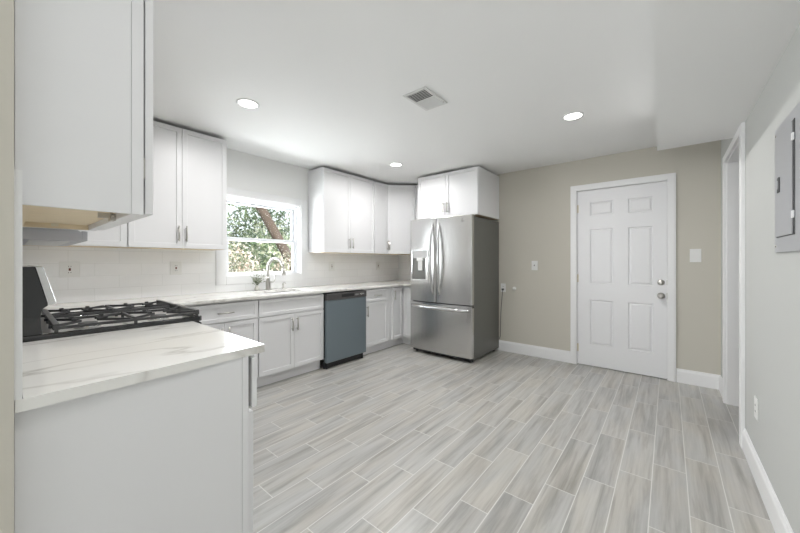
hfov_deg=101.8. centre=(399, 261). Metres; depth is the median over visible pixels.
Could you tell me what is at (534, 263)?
wall switch
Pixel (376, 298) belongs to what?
base cabinet
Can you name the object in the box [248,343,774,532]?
floor
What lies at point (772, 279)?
wall
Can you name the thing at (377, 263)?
wall outlet
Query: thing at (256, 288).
potted plant
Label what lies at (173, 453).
base cabinet
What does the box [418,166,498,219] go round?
upper cabinet
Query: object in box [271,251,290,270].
flowering shrub
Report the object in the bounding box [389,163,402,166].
recessed light
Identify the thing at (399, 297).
base cabinet
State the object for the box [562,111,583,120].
recessed light
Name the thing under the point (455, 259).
refrigerator
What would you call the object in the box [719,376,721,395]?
baseboard
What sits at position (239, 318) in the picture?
base cabinet
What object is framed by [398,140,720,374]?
wall
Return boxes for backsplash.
[22,246,397,303]
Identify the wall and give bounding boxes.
[0,0,13,532]
[60,148,379,303]
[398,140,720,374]
[721,23,799,532]
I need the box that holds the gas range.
[22,265,201,342]
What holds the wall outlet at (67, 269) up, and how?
attached to the backsplash
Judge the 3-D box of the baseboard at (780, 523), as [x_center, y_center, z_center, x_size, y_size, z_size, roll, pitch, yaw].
[0.305,1.147,-0.222,0.015,0.138,6.045,0,0,40]
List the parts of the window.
sash, sash, frame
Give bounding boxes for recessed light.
[236,98,259,108]
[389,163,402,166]
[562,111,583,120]
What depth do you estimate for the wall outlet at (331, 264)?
4.50 m
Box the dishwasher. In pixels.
[322,290,365,368]
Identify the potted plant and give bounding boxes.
[249,274,265,290]
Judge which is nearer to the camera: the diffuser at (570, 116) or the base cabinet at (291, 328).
the diffuser at (570, 116)
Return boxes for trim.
[14,169,21,400]
[722,122,744,447]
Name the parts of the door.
knob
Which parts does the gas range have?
trim, burner, burner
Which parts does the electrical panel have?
door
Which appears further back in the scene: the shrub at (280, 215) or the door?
the shrub at (280, 215)
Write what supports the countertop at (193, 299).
on the cabinet
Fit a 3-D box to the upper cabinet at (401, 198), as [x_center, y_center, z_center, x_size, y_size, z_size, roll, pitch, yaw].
[0.004,-0.644,5.184,0.615,1.058,0.637,0,0,40]
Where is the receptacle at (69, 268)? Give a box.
[66,265,72,273]
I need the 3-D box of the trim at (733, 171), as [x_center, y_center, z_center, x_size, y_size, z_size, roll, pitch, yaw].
[2.580,0.161,2.434,0.150,2.131,0.949,0,0,40]
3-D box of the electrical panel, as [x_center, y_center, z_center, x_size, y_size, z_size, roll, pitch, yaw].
[1.561,-0.318,1.305,0.021,0.556,0.480,0,0,40]
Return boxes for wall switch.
[532,261,537,269]
[690,249,700,261]
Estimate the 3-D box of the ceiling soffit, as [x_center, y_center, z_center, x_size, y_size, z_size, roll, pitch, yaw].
[0.244,-1.053,0.051,0.457,0.296,6.390,0,0,40]
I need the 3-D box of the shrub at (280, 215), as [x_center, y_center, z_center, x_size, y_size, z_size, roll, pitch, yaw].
[-4.604,-0.403,11.076,1.724,3.958,2.868,0,0,40]
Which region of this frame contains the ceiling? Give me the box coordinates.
[153,0,656,184]
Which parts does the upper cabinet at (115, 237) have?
door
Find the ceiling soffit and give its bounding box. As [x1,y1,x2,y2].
[653,0,799,150]
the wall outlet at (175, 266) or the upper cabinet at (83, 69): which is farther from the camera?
the wall outlet at (175, 266)
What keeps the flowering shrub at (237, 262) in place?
on the ground
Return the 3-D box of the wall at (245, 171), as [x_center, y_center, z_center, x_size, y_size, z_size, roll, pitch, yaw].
[-2.400,0.008,2.916,0.200,2.418,7.440,0,0,40]
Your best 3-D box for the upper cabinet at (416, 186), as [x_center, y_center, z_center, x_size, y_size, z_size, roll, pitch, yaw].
[0.448,-0.644,5.026,0.286,1.058,0.315,0,0,40]
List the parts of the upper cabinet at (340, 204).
door, door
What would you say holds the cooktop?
in the gas range
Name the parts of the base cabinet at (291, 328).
door, false drawer, door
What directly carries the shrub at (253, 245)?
on the ground
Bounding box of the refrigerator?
[410,214,498,361]
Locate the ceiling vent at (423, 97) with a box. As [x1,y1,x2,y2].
[403,86,446,110]
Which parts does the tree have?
crown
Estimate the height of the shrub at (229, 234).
2.836 m
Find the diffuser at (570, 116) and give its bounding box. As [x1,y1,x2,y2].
[565,113,581,119]
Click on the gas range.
(37, 294)
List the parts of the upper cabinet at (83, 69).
hanging rail, door, frame, door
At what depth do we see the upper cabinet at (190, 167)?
2.87 m
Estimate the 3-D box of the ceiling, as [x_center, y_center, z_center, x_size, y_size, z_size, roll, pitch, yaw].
[-0.361,-1.261,1.167,5.611,0.120,7.540,0,0,40]
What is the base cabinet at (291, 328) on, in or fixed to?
on the floor
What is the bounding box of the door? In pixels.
[570,173,675,381]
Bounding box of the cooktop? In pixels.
[40,308,189,332]
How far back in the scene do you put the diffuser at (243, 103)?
2.46 m
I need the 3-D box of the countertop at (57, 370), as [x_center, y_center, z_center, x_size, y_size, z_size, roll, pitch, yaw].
[-1.004,0.336,1.252,0.812,0.030,0.628,0,0,40]
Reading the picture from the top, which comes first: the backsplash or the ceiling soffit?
the ceiling soffit
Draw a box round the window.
[216,187,306,284]
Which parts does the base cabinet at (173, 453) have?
frame, door, drawer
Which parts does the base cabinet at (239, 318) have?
door, drawer, door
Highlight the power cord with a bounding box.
[499,288,503,338]
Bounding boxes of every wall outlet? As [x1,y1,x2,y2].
[59,261,79,277]
[170,261,181,274]
[329,262,334,270]
[376,262,379,269]
[501,283,505,291]
[754,395,758,421]
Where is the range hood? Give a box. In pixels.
[22,227,87,245]
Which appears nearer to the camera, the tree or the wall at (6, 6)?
the wall at (6, 6)
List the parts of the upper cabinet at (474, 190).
door, door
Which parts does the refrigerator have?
dispenser panel, door, handle, handle, handle, freezer drawer, door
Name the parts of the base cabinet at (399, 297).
door, door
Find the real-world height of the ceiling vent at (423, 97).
0.016 m
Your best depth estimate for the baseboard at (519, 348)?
4.15 m
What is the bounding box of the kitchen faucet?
[265,257,285,289]
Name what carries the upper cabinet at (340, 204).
attached to the wall at (245, 171)
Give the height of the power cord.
0.691 m
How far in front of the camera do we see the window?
3.89 m
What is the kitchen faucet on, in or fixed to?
on the countertop at (193, 299)
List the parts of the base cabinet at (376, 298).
drawer, door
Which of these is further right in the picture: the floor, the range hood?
the floor
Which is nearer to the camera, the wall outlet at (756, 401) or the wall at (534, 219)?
the wall outlet at (756, 401)
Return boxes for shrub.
[227,204,290,271]
[227,223,238,269]
[228,240,264,271]
[234,221,290,271]
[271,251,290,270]
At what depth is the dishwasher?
3.83 m
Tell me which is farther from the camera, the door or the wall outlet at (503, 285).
the wall outlet at (503, 285)
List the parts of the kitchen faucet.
spout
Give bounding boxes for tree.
[227,201,290,269]
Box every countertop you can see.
[15,321,264,412]
[41,280,410,314]
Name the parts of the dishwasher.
control panel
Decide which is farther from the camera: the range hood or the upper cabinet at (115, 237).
the upper cabinet at (115, 237)
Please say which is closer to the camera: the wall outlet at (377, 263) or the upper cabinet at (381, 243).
the upper cabinet at (381, 243)
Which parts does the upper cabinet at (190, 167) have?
door, handle, handle, door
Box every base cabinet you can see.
[14,355,256,532]
[186,299,257,377]
[257,291,323,387]
[363,287,387,354]
[385,286,411,347]
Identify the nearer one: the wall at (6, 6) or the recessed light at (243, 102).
the wall at (6, 6)
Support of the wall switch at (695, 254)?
attached to the wall at (534, 219)
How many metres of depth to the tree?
6.99 m
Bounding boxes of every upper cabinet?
[14,0,152,230]
[22,223,126,247]
[121,121,226,249]
[308,167,373,253]
[373,181,388,253]
[381,185,414,254]
[415,185,417,219]
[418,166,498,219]
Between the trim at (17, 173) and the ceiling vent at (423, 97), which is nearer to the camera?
the trim at (17, 173)
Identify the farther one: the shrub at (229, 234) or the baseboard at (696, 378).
the shrub at (229, 234)
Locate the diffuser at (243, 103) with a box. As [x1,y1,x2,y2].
[239,100,256,107]
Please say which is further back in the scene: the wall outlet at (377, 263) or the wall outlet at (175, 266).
the wall outlet at (377, 263)
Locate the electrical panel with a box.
[775,102,799,252]
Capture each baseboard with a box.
[495,340,569,362]
[676,368,720,389]
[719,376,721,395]
[742,428,793,532]

